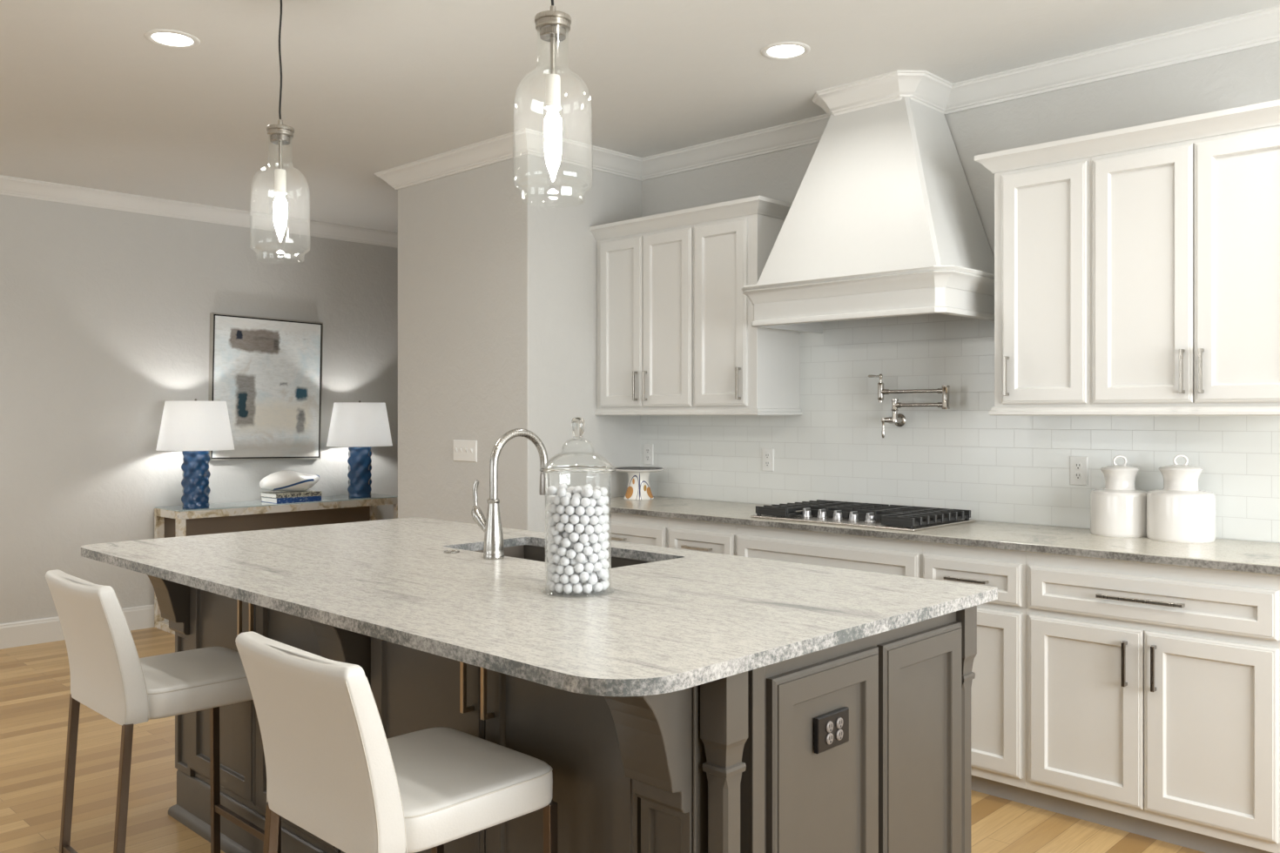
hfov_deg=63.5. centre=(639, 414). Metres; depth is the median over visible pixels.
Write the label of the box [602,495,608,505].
ball
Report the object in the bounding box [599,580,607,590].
ball
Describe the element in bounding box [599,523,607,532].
ball
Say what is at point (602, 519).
ball
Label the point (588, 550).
ball
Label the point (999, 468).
backsplash
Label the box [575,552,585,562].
ball
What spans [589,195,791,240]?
crown molding
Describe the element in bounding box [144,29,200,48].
recessed light
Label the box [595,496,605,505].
ball
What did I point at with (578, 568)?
ball
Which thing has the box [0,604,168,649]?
baseboard
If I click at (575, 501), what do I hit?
ball
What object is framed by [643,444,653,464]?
wall outlet
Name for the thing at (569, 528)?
ball
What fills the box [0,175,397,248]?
trim
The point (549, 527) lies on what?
ball
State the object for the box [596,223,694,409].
upper cabinet
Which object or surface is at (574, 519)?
ball
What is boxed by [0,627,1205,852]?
floor
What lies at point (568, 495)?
ball
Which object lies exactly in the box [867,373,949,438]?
pot filler
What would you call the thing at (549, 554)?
ball
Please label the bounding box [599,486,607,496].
ball
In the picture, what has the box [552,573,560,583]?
ball
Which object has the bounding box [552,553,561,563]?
ball
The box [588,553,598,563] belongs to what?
ball
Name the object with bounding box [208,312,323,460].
painting
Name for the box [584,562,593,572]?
ball
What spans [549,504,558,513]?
ball
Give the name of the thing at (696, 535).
base cabinet
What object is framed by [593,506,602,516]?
ball
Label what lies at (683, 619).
island countertop
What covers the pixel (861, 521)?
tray
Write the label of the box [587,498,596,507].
ball
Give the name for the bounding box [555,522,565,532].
ball
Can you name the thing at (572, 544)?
ball
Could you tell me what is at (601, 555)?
ball
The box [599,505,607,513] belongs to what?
ball
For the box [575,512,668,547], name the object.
base cabinet
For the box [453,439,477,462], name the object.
light switch
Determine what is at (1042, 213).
upper cabinet
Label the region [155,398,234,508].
table lamp
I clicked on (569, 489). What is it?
ball
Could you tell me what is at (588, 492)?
ball
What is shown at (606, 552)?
ball
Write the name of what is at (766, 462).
socket
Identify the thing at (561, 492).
ball
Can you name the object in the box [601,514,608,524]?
ball
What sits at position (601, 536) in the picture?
ball
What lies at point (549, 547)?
ball
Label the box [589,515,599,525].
ball
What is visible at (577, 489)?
ball
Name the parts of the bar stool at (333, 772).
leg, backrest, leg, seat, leg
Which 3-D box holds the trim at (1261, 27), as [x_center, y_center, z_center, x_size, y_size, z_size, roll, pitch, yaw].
[2.014,-1.384,4.741,7.101,0.098,2.986,0,0,44]
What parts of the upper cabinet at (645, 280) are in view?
door, handle, handle, door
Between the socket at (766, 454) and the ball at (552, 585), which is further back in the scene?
the socket at (766, 454)
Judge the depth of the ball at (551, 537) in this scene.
2.64 m
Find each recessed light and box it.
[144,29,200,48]
[761,41,810,60]
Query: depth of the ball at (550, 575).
2.64 m
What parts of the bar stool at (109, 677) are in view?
leg, backrest, leg, seat, leg, leg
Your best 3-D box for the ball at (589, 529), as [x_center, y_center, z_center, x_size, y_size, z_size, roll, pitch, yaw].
[-0.128,0.291,2.613,0.024,0.024,0.024,0,0,32]
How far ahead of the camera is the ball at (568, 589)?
2.60 m
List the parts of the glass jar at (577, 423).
lid, knob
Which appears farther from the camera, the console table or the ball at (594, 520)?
the console table
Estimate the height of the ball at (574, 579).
0.024 m
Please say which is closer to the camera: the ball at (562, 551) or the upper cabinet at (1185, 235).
the ball at (562, 551)
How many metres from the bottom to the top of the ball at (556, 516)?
0.024 m
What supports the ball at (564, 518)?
in the glass jar at (577, 423)
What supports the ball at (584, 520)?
in the glass jar at (577, 423)
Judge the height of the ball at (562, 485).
0.024 m
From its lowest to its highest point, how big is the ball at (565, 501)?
0.024 m
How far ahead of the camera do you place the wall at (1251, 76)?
4.29 m
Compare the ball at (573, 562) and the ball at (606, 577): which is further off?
the ball at (606, 577)
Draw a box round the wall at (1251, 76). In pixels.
[641,41,1279,543]
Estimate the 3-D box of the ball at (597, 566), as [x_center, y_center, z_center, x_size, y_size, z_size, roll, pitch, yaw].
[-0.109,0.386,2.629,0.024,0.024,0.024,0,0,-2]
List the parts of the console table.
leg, foot rail, leg, panel, glass, leg, leg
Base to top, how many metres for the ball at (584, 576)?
0.024 m
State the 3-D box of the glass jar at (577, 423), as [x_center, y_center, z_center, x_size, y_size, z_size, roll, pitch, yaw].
[-0.160,0.232,2.674,0.198,0.452,0.198,0,0,7]
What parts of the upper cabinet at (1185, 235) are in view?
door, handle, handle, door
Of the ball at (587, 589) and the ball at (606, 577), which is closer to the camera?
the ball at (587, 589)
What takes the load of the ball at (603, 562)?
in the glass jar at (577, 423)
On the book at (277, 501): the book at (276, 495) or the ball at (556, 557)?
the book at (276, 495)
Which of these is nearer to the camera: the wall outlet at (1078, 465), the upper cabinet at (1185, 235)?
the upper cabinet at (1185, 235)
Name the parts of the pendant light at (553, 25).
rod, lamp shade, bulb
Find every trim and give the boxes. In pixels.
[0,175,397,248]
[374,5,1279,190]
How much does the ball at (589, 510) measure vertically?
0.025 m
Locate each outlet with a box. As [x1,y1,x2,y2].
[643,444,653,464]
[761,448,774,471]
[814,707,848,754]
[1069,456,1088,485]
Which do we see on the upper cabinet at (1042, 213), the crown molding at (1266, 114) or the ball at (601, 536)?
the crown molding at (1266, 114)
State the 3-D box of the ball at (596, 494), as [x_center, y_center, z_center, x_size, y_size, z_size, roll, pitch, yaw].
[-0.111,0.202,2.626,0.024,0.024,0.024,0,0,-30]
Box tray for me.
[750,510,975,532]
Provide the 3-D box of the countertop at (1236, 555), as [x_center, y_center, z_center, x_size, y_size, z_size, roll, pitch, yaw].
[0.986,0.473,4.499,3.357,0.030,0.643,0,0,44]
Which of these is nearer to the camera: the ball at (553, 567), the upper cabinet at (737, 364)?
the ball at (553, 567)
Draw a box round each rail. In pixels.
[594,408,802,415]
[988,405,1279,416]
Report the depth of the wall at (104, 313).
6.78 m
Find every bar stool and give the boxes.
[44,569,281,852]
[235,631,557,852]
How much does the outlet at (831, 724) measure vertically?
0.074 m
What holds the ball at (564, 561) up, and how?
in the glass jar at (577, 423)
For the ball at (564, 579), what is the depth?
2.60 m
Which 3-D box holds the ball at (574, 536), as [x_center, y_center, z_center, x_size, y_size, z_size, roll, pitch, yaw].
[-0.166,0.308,2.606,0.024,0.024,0.024,0,0,26]
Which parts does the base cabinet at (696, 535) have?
handle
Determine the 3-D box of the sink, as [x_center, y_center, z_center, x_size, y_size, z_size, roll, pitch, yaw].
[-0.271,0.596,3.467,0.849,0.213,0.447,0,0,44]
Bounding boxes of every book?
[260,490,321,498]
[262,495,321,504]
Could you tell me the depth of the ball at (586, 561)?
2.62 m
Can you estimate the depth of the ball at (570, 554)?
2.60 m
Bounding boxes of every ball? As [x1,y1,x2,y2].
[546,485,556,495]
[546,504,552,512]
[546,512,554,520]
[546,525,554,534]
[546,544,552,552]
[546,552,554,558]
[546,563,552,572]
[547,494,555,504]
[547,517,557,526]
[547,554,555,564]
[547,572,554,581]
[548,535,554,544]
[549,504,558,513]
[549,564,557,573]
[549,581,557,591]
[550,525,559,536]
[550,543,559,553]
[552,495,561,505]
[552,512,560,522]
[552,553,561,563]
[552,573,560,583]
[553,535,562,545]
[554,583,564,592]
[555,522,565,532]
[555,565,565,574]
[556,487,565,497]
[556,505,565,514]
[557,546,566,556]
[558,483,567,489]
[559,513,569,523]
[559,556,569,565]
[559,574,569,584]
[560,496,570,505]
[561,538,571,547]
[562,531,571,538]
[563,491,572,499]
[563,584,572,593]
[564,523,573,532]
[564,565,573,575]
[565,487,573,496]
[565,505,574,515]
[565,549,576,559]
[568,540,577,549]
[569,514,579,524]
[569,532,579,542]
[569,557,579,565]
[569,574,579,584]
[570,497,579,506]
[572,485,582,494]
[572,493,581,501]
[572,584,582,593]
[573,542,583,552]
[573,563,584,572]
[574,524,584,533]
[575,505,585,515]
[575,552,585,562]
[579,514,589,525]
[579,533,588,543]
[579,556,588,565]
[579,572,589,581]
[580,497,590,506]
[580,540,590,547]
[582,583,592,593]
[583,487,592,497]
[583,545,592,555]
[584,525,593,534]
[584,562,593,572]
[585,505,594,516]
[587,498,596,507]
[587,575,597,585]
[588,533,598,543]
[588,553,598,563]
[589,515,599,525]
[591,543,600,552]
[592,489,600,498]
[592,524,602,533]
[592,561,601,572]
[592,582,602,592]
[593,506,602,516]
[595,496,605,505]
[595,550,605,559]
[596,532,605,542]
[596,568,606,578]
[597,514,605,524]
[598,558,607,567]
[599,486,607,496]
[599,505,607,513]
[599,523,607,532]
[599,540,606,550]
[599,572,608,580]
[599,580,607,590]
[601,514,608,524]
[601,560,609,569]
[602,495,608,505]
[602,532,608,540]
[602,549,608,559]
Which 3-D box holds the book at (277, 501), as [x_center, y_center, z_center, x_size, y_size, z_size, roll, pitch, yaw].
[-2.477,0.596,7.349,0.238,0.036,0.335,0,0,44]
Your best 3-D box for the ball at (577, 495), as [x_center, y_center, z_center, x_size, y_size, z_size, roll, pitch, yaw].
[-0.161,0.212,2.630,0.024,0.024,0.024,0,0,4]
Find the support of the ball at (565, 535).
in the glass jar at (577, 423)
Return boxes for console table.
[154,493,397,634]
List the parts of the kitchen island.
shoe moulding, door, handle, handle, skirting, door, door, handle, handle, door, corner post, panel, panel, corner post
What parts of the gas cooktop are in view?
knob, knob, knob, knob, knob, burner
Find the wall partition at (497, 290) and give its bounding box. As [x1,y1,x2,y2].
[397,154,641,532]
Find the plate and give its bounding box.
[614,466,662,470]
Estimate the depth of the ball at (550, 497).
2.64 m
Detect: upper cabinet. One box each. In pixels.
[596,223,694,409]
[693,213,799,408]
[994,156,1091,406]
[1091,124,1279,406]
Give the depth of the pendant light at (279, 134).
3.45 m
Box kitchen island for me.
[147,545,976,852]
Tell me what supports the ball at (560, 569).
in the glass jar at (577, 423)
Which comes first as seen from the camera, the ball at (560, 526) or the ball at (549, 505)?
the ball at (560, 526)
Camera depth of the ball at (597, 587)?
2.62 m
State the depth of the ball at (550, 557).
2.64 m
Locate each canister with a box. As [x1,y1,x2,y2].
[1090,455,1147,538]
[1146,454,1215,543]
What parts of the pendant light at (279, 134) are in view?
rod, lamp shade, cord, bulb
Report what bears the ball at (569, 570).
in the glass jar at (577, 423)
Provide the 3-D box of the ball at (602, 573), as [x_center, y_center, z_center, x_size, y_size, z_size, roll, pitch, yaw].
[-0.099,0.405,2.644,0.024,0.024,0.024,0,0,-21]
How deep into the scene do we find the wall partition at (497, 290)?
5.59 m
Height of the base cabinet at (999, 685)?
0.929 m
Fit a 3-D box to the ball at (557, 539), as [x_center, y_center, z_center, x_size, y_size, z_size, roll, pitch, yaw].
[-0.207,0.317,2.624,0.024,0.024,0.024,0,0,-6]
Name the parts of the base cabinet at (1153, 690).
door, handle, handle, handle, drawer, door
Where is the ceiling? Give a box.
[0,0,1279,233]
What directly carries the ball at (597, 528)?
in the glass jar at (577, 423)
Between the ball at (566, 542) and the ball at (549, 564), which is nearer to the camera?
the ball at (566, 542)
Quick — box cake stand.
[615,468,664,499]
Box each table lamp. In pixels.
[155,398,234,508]
[326,400,392,498]
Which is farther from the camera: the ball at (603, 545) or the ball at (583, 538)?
the ball at (603, 545)
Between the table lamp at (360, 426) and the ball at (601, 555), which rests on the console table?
the table lamp at (360, 426)
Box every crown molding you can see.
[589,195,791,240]
[974,99,1279,174]
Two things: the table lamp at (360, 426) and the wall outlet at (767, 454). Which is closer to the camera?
the wall outlet at (767, 454)
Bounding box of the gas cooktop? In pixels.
[750,499,975,532]
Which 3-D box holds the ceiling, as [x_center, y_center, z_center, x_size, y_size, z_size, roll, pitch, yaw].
[-0.911,-1.493,2.970,9.140,0.120,9.900,0,0,44]
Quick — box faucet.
[471,428,549,559]
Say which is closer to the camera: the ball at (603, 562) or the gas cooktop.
the ball at (603, 562)
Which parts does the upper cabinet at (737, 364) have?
door, handle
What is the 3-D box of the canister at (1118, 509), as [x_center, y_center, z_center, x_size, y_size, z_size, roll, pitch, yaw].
[1.837,0.307,3.959,0.210,0.303,0.210,0,0,44]
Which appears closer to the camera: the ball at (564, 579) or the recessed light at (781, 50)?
the ball at (564, 579)
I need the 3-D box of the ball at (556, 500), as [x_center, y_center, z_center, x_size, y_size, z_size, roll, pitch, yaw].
[-0.209,0.217,2.626,0.024,0.024,0.024,0,0,6]
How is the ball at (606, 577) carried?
in the glass jar at (577, 423)
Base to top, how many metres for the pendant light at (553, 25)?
0.918 m
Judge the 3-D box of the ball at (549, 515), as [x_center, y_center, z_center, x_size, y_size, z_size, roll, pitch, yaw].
[-0.229,0.264,2.669,0.024,0.024,0.024,0,0,10]
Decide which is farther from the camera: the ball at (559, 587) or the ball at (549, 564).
the ball at (549, 564)
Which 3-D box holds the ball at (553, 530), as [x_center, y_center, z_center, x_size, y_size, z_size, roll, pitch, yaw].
[-0.217,0.296,2.635,0.024,0.024,0.024,0,0,12]
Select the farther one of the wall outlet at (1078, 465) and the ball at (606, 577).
the wall outlet at (1078, 465)
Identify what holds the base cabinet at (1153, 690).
on the floor
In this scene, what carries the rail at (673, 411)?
attached to the upper cabinet at (645, 280)
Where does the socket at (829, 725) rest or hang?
attached to the kitchen island
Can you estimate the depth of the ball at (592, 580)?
2.61 m
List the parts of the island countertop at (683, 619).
air switch button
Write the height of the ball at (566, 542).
0.024 m
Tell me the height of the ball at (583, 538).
0.024 m
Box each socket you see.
[274,168,286,195]
[545,74,561,110]
[764,452,769,458]
[764,460,769,466]
[825,721,833,744]
[835,717,843,741]
[1074,462,1082,470]
[1074,471,1082,479]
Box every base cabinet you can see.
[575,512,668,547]
[668,518,736,555]
[736,525,922,578]
[922,542,1031,806]
[1026,552,1279,852]
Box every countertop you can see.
[80,517,997,696]
[606,496,1279,575]
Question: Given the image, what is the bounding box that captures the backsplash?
[640,313,1279,543]
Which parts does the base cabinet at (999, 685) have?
handle, drawer, door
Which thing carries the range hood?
attached to the wall at (1251, 76)
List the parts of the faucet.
lever, spout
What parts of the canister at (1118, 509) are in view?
lid, ring handle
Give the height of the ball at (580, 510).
0.024 m
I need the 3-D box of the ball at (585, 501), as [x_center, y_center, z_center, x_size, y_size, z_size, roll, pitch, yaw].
[-0.138,0.221,2.609,0.024,0.024,0.024,0,0,-8]
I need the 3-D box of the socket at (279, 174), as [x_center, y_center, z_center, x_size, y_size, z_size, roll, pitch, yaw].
[-1.203,-0.780,3.461,0.040,0.078,0.040,0,0,44]
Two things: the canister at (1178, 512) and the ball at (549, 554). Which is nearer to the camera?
the ball at (549, 554)
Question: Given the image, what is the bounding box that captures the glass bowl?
[259,470,319,491]
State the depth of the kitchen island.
2.32 m
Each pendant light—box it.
[249,0,310,260]
[512,0,592,202]
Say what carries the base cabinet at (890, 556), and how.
on the floor
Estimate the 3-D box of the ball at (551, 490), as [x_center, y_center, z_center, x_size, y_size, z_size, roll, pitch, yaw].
[-0.228,0.196,2.662,0.024,0.024,0.024,0,0,5]
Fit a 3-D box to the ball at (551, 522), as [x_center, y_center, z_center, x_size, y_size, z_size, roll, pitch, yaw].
[-0.223,0.273,2.646,0.024,0.024,0.024,0,0,21]
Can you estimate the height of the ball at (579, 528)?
0.024 m
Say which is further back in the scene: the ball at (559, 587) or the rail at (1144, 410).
the rail at (1144, 410)
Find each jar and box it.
[539,417,616,598]
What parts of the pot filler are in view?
lever, lever, arm, arm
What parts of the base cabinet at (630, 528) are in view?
handle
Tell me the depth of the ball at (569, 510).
2.60 m
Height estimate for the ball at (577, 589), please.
0.024 m
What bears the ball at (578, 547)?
in the glass jar at (577, 423)
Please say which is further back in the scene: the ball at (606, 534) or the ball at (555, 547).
the ball at (606, 534)
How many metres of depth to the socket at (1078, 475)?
4.18 m
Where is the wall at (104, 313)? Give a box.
[0,194,397,624]
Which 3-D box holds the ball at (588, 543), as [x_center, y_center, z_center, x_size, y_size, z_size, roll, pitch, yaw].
[-0.138,0.326,2.630,0.024,0.024,0.024,0,0,26]
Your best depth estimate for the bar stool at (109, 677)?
2.83 m
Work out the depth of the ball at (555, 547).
2.62 m
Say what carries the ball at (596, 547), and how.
in the glass jar at (577, 423)
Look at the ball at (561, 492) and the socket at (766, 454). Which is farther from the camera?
the socket at (766, 454)
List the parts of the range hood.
band crown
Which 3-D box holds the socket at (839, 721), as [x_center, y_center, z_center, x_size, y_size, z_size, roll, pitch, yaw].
[0.429,0.674,2.220,0.004,0.049,0.025,0,0,44]
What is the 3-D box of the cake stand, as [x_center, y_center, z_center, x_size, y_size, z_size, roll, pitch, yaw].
[-0.007,0.376,5.636,0.282,0.165,0.282,0,0,13]
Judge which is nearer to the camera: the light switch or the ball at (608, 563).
the ball at (608, 563)
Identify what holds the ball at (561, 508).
in the glass jar at (577, 423)
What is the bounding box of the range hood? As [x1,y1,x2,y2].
[741,96,994,333]
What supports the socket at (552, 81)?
attached to the pendant light at (553, 25)
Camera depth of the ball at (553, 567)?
2.63 m
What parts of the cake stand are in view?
plate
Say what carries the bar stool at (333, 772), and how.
on the floor
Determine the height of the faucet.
0.413 m
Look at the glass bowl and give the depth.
7.25 m
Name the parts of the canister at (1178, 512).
ring handle, lid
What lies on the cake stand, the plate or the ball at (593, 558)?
the plate
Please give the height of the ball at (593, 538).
0.024 m

